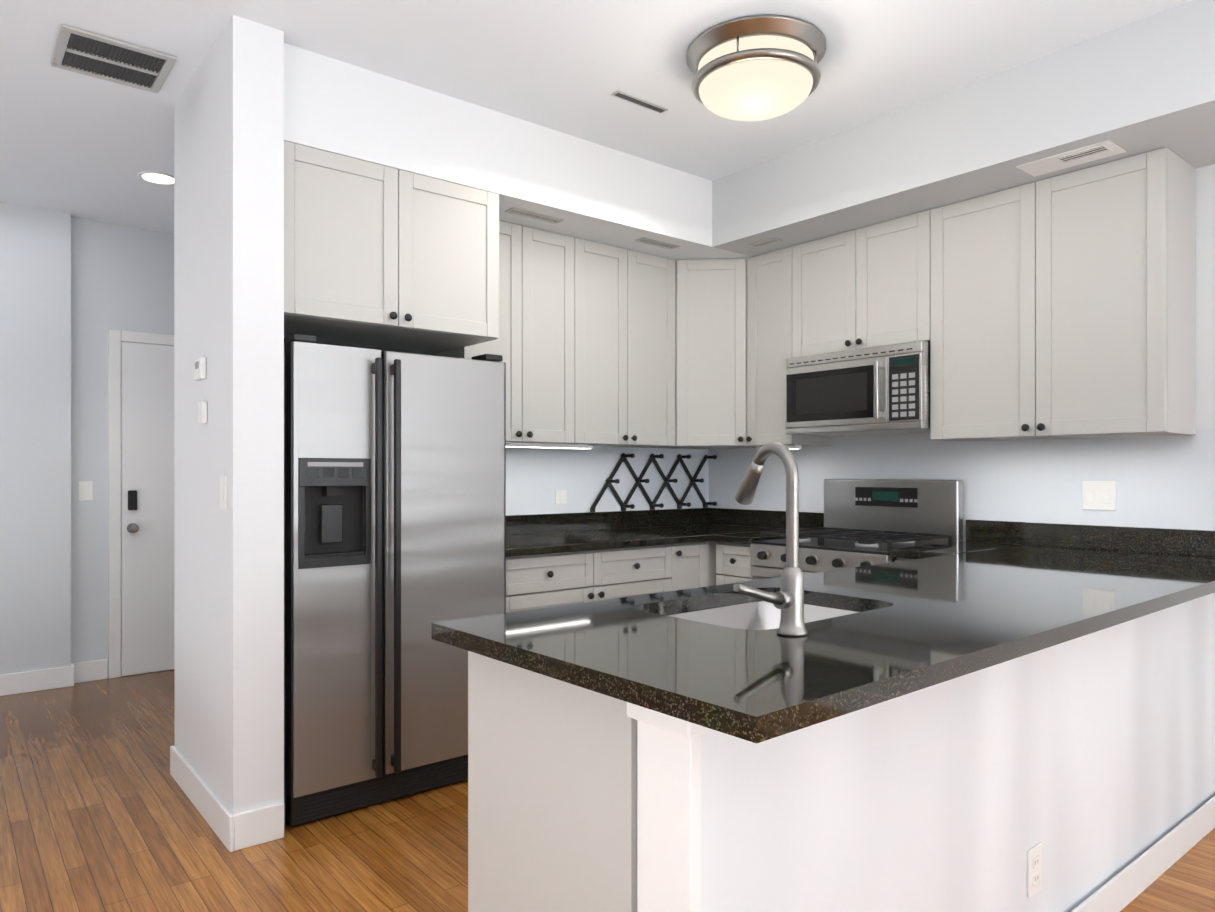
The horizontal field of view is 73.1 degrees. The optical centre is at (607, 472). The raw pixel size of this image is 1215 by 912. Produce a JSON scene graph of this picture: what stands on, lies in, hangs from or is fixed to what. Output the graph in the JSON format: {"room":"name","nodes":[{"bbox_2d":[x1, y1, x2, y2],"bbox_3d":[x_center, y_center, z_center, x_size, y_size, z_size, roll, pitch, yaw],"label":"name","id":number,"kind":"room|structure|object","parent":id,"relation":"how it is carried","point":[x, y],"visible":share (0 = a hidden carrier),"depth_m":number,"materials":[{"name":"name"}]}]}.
{"room":"kitchen","nodes":[
{"label":"kitchen","id":0,"kind":"room"},
{"bbox_2d":[0,202,173,677],"bbox_3d":[-3.698,-0.134,4.425,7.600,2.740,0.220,0,0,-39],"label":"wall","id":1,"kind":"structure","parent":0,"point":[73,290],"depth_m":4.71,"materials":[{"name":"grey paint"}]},
{"bbox_2d":[0,659,106,695],"bbox_3d":[-4.788,1.178,3.432,4.655,0.118,0.084,0,0,-39],"label":"baseboard","id":2,"kind":"structure","parent":1,"relation":"attached to","point":[40,680],"depth_m":4.69,"materials":[{"name":"paint"}]},
{"bbox_2d":[79,481,92,500],"bbox_3d":[-3.092,0.106,4.860,0.072,0.115,0.008,0,0,-39],"label":"hall light switch","id":3,"kind":"object","parent":1,"relation":"attached to","point":[85,490],"visible":1,"depth_m":4.86,"materials":[{"name":"white plastic"}]},
{"bbox_2d":[108,329,174,678],"bbox_3d":[-2.590,0.186,5.210,0.990,2.100,0.100,0,0,-39],"label":"entry door","id":4,"kind":"structure","parent":1,"relation":"in","point":[140,507],"depth_m":5.03,"materials":[{"name":"paint"}]},
{"bbox_2d":[178,15,283,814],"bbox_3d":[-1.383,-0.133,3.009,0.163,2.740,0.690,0,0,-39],"label":"wall","id":5,"kind":"structure","parent":0,"point":[228,325],"depth_m":2.77,"materials":[{"name":"white paint"}]},
{"bbox_2d":[170,745,241,851],"bbox_3d":[-1.497,1.178,3.013,0.017,0.118,0.870,0,0,-39],"label":"baseboard","id":6,"kind":"structure","parent":5,"relation":"attached to","point":[227,826],"depth_m":2.89,"materials":[{"name":"paint"}]},
{"bbox_2d":[220,476,226,509],"bbox_3d":[-1.298,0.067,2.768,0.008,0.115,0.072,0,0,-39],"label":"light switch","id":7,"kind":"object","parent":5,"relation":"attached to","point":[223,492],"visible":1,"depth_m":2.75,"materials":[{"name":"white plastic"}]},
{"bbox_2d":[174,101,708,749],"bbox_3d":[-0.571,-0.134,4.242,2.980,2.740,0.151,0,0,-39],"label":"wall","id":8,"kind":"structure","parent":0,"point":[533,475],"depth_m":4.45,"materials":[{"name":"white paint"}]},
{"bbox_2d":[284,141,503,355],"bbox_3d":[-1.000,-0.861,3.383,0.899,0.603,0.637,0,0,-39],"label":"upper cabinet","id":9,"kind":"object","parent":8,"relation":"attached to","point":[377,256],"depth_m":3.14,"materials":[{"name":"paint"}]},
{"bbox_2d":[440,221,575,448],"bbox_3d":[-0.483,-0.655,3.998,0.676,1.016,0.335,0,0,-39],"label":"upper cabinet","id":10,"kind":"object","parent":8,"relation":"attached to","point":[532,347],"depth_m":3.90,"materials":[{"name":"paint"}]},
{"bbox_2d":[555,490,566,504],"bbox_3d":[-0.249,0.132,4.401,0.075,0.075,0.008,0,0,-39],"label":"outlet","id":11,"kind":"object","parent":8,"relation":"attached to","point":[560,496],"visible":1,"depth_m":4.40,"materials":[{"name":"white plastic"}]},
{"bbox_2d":[506,508,709,535],"bbox_3d":[-0.102,0.266,4.511,1.909,0.100,0.019,0,0,-39],"label":"backsplash","id":12,"kind":"structure","parent":8,"relation":"attached to","point":[583,521],"depth_m":4.56,"materials":[{"name":"black stone"}]},
{"bbox_2d":[564,235,671,448],"bbox_3d":[0.012,-0.655,4.371,0.801,1.016,0.382,0,0,-39],"label":"upper cabinet","id":13,"kind":"object","parent":8,"relation":"attached to","point":[618,301],"depth_m":4.22,"materials":[{"name":"paint"}]},
{"bbox_2d":[590,453,716,511],"bbox_3d":[0.287,0.051,4.774,0.922,0.329,0.092,0,0,-39],"label":"peg rack","id":14,"kind":"object","parent":8,"relation":"attached to","point":[639,480],"visible":1,"depth_m":4.79,"materials":[{"name":"black plastic"}]},
{"bbox_2d":[672,257,751,448],"bbox_3d":[0.583,-0.655,4.651,0.668,1.016,0.668,0,0,-39],"label":"upper cabinet","id":15,"kind":"object","parent":8,"relation":"attached to","point":[712,298],"depth_m":4.46,"materials":[{"name":"paint"}]},
{"bbox_2d":[0,0,1189,233],"bbox_3d":[-0.406,-1.527,0.380,7.600,0.050,10.350,0,0,-39],"label":"ceiling","id":16,"kind":"structure","parent":0,"point":[80,146],"depth_m":3.01,"materials":[{"name":"paint"}]},
{"bbox_2d":[51,24,176,93],"bbox_3d":[-1.797,-1.496,2.983,0.350,0.012,0.345,0,0,-39],"label":"ceiling vent","id":17,"kind":"object","parent":16,"relation":"in","point":[85,52],"visible":1,"depth_m":2.97,"materials":[{"name":"silver metal"}]},
{"bbox_2d":[137,171,173,185],"bbox_3d":[-2.287,-1.499,4.180,0.194,0.008,0.194,0,0,-39],"label":"recessed light","id":18,"kind":"object","parent":16,"relation":"in","point":[158,178],"visible":0.85,"depth_m":4.17,"materials":[{"name":"paint"}]},
{"bbox_2d":[611,90,667,113],"bbox_3d":[0.132,-1.500,3.322,0.270,0.005,0.045,0,0,-39],"label":"ceiling vent","id":19,"kind":"object","parent":16,"relation":"in","point":[637,101],"visible":1,"depth_m":3.32,"materials":[{"name":"grey metal"}]},
{"bbox_2d":[686,15,825,120],"bbox_3d":[0.527,-1.396,2.925,0.490,0.213,0.490,0,0,-39],"label":"ceiling lamp","id":20,"kind":"object","parent":16,"relation":"attached to","point":[757,68],"visible":1,"depth_m":2.78,"materials":[{"name":"white glass"}]},
{"bbox_2d":[0,669,1214,911],"bbox_3d":[-0.406,1.263,0.381,7.600,0.050,10.350,0,0,-39],"label":"floor","id":21,"kind":"structure","parent":0,"point":[98,811],"depth_m":2.75,"materials":[{"name":"brown wood"}]},
{"bbox_2d":[284,333,505,826],"bbox_3d":[-0.963,0.377,3.332,0.891,1.720,0.745,0,0,-39],"label":"refrigerator","id":22,"kind":"object","parent":21,"relation":"on","point":[394,505],"visible":0.9,"depth_m":3.01,"materials":[{"name":"silver metal"}]},
{"bbox_2d":[468,654,598,911],"bbox_3d":[0.013,0.795,1.704,0.377,0.884,0.532,0,0,-40],"label":"base cabinet","id":23,"kind":"object","parent":21,"relation":"on","point":[533,741],"depth_m":1.60,"materials":[{"name":"paint"}]},
{"bbox_2d":[506,544,685,612],"bbox_3d":[-0.241,0.795,4.013,1.067,0.884,0.617,0,0,-39],"label":"base cabinet","id":24,"kind":"object","parent":21,"relation":"on","point":[557,559],"depth_m":3.75,"materials":[{"name":"paint"}]},
{"bbox_2d":[506,524,773,555],"bbox_3d":[0.096,0.334,4.267,1.909,0.035,0.647,0,0,-39],"label":"countertop","id":25,"kind":"structure","parent":24,"relation":"on","point":[598,539],"depth_m":4.02,"materials":[{"name":"black stone"}]},
{"bbox_2d":[686,544,713,588],"bbox_3d":[0.204,0.794,4.375,0.319,0.884,0.617,0,0,-39],"label":"base cabinet","id":26,"kind":"object","parent":21,"relation":"on","point":[699,557],"depth_m":4.20,"materials":[{"name":"paint"}]},
{"bbox_2d":[714,540,757,585],"bbox_3d":[0.882,0.794,4.325,0.617,0.884,0.268,0,0,-39],"label":"base cabinet","id":27,"kind":"object","parent":21,"relation":"on","point":[732,564],"depth_m":4.15,"materials":[{"name":"paint"}]},
{"bbox_2d":[714,528,820,543],"bbox_3d":[0.873,0.334,4.313,0.647,0.035,0.264,0,0,-39],"label":"countertop","id":28,"kind":"structure","parent":27,"relation":"on","point":[719,537],"depth_m":4.15,"materials":[{"name":"black stone"}]},
{"bbox_2d":[750,479,962,580],"bbox_3d":[1.156,0.634,3.889,0.697,1.205,0.744,0,0,-39],"label":"gas range","id":29,"kind":"object","parent":21,"relation":"on","point":[867,522],"visible":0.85,"depth_m":3.91,"materials":[{"name":"silver metal"}]},
{"bbox_2d":[599,594,1214,911],"bbox_3d":[1.163,0.795,2.213,2.849,0.884,0.214,0,0,-40],"label":"half wall","id":30,"kind":"structure","parent":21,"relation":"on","point":[1029,726],"depth_m":1.76,"materials":[{"name":"paint"}]},
{"bbox_2d":[431,546,1214,745],"bbox_3d":[1.017,0.335,2.340,2.897,0.035,0.880,0,0,-40],"label":"countertop","id":31,"kind":"structure","parent":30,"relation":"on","point":[918,625],"depth_m":1.63,"materials":[{"name":"black stone"}]},
{"bbox_2d":[667,598,858,625],"bbox_3d":[0.378,0.439,1.967,0.568,0.198,0.413,0,0,-40],"label":"sink","id":32,"kind":"object","parent":31,"relation":"in","point":[717,611],"depth_m":2.16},
{"bbox_2d":[731,442,814,637],"bbox_3d":[0.280,0.127,1.643,0.217,0.380,0.206,0,0,-40],"label":"faucet","id":33,"kind":"object","parent":31,"relation":"on","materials":[{"name":"silver metal"}]},
{"bbox_2d":[284,0,1214,260],"bbox_3d":[1.181,-1.333,2.219,2.817,0.339,5.200,0,0,-39],"label":"soffit","id":34,"kind":"structure","parent":0,"point":[1143,85],"depth_m":3.26,"materials":[{"name":"white paint"}]},
{"bbox_2d":[505,207,563,223],"bbox_3d":[-0.328,-1.161,3.706,0.280,0.006,0.070,0,0,-39],"label":"ceiling vent","id":35,"kind":"object","parent":34,"relation":"in","point":[515,211],"depth_m":3.70,"materials":[{"name":"silver metal"}]},
{"bbox_2d":[635,237,679,249],"bbox_3d":[0.255,-1.161,4.154,0.250,0.006,0.070,0,0,-39],"label":"ceiling vent","id":36,"kind":"object","parent":34,"relation":"in","point":[644,240],"depth_m":4.15,"materials":[{"name":"silver metal"}]},
{"bbox_2d":[747,238,781,247],"bbox_3d":[0.794,-1.161,4.141,0.070,0.006,0.170,0,0,-39],"label":"ceiling vent","id":37,"kind":"object","parent":34,"relation":"in","point":[772,240],"depth_m":4.14,"materials":[{"name":"silver metal"}]},
{"bbox_2d":[1016,140,1125,176],"bbox_3d":[1.711,-1.159,3.038,0.160,0.009,0.320,0,0,-39],"label":"ceiling vent","id":38,"kind":"object","parent":34,"relation":"in","point":[1092,152],"depth_m":3.02,"materials":[{"name":"silver metal"}]},
{"bbox_2d":[890,540,1023,559],"bbox_3d":[1.515,0.334,3.523,0.647,0.035,0.268,0,0,-39],"label":"countertop","id":39,"kind":"structure","parent":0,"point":[926,551],"depth_m":3.44,"materials":[{"name":"black stone"}]},
{"bbox_2d":[709,164,1214,540],"bbox_3d":[2.599,-0.133,2.826,0.152,2.740,10.350,0,0,-39],"label":"wall","id":40,"kind":"structure","parent":0,"point":[1167,482],"depth_m":3.53,"materials":[{"name":"white paint"}]},
{"bbox_2d":[710,508,823,527],"bbox_3d":[0.918,0.266,4.754,0.019,0.100,0.892,0,0,-39],"label":"backsplash","id":41,"kind":"structure","parent":40,"relation":"attached to","point":[752,518],"depth_m":4.77,"materials":[{"name":"black stone"}]},
{"bbox_2d":[752,244,830,448],"bbox_3d":[0.964,-0.655,4.411,0.382,1.016,0.416,0,0,-39],"label":"upper cabinet","id":42,"kind":"object","parent":40,"relation":"attached to","point":[775,274],"depth_m":4.31,"materials":[{"name":"paint"}]},
{"bbox_2d":[800,209,931,356],"bbox_3d":[1.314,-0.874,4.017,0.335,0.577,0.755,0,0,-39],"label":"upper cabinet","id":43,"kind":"object","parent":40,"relation":"attached to","point":[869,286],"depth_m":3.87,"materials":[{"name":"paint"}]},
{"bbox_2d":[785,340,929,436],"bbox_3d":[1.271,-0.388,3.982,0.444,0.386,0.748,0,0,-39],"label":"microwave","id":44,"kind":"object","parent":43,"relation":"attached to","point":[880,390],"visible":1,"depth_m":3.83,"materials":[{"name":"silver metal"}]},
{"bbox_2d":[930,147,1195,441],"bbox_3d":[1.817,-0.655,3.399,0.335,1.016,0.956,0,0,-39],"label":"upper cabinet","id":45,"kind":"object","parent":40,"relation":"attached to","point":[1060,307],"depth_m":3.18,"materials":[{"name":"paint"}]},
{"bbox_2d":[1083,481,1115,510],"bbox_3d":[2.033,0.094,3.393,0.008,0.120,0.125,0,0,-39],"label":"outlet","id":46,"kind":"object","parent":40,"relation":"attached to","point":[1099,495],"visible":1,"depth_m":3.39,"materials":[{"name":"white plastic"}]},
{"bbox_2d":[1023,522,1214,557],"bbox_3d":[2.116,0.267,3.269,0.019,0.100,0.877,0,0,-40],"label":"backsplash","id":47,"kind":"structure","parent":40,"relation":"attached to","point":[1145,540],"depth_m":3.30,"materials":[{"name":"black stone"}]}
]}

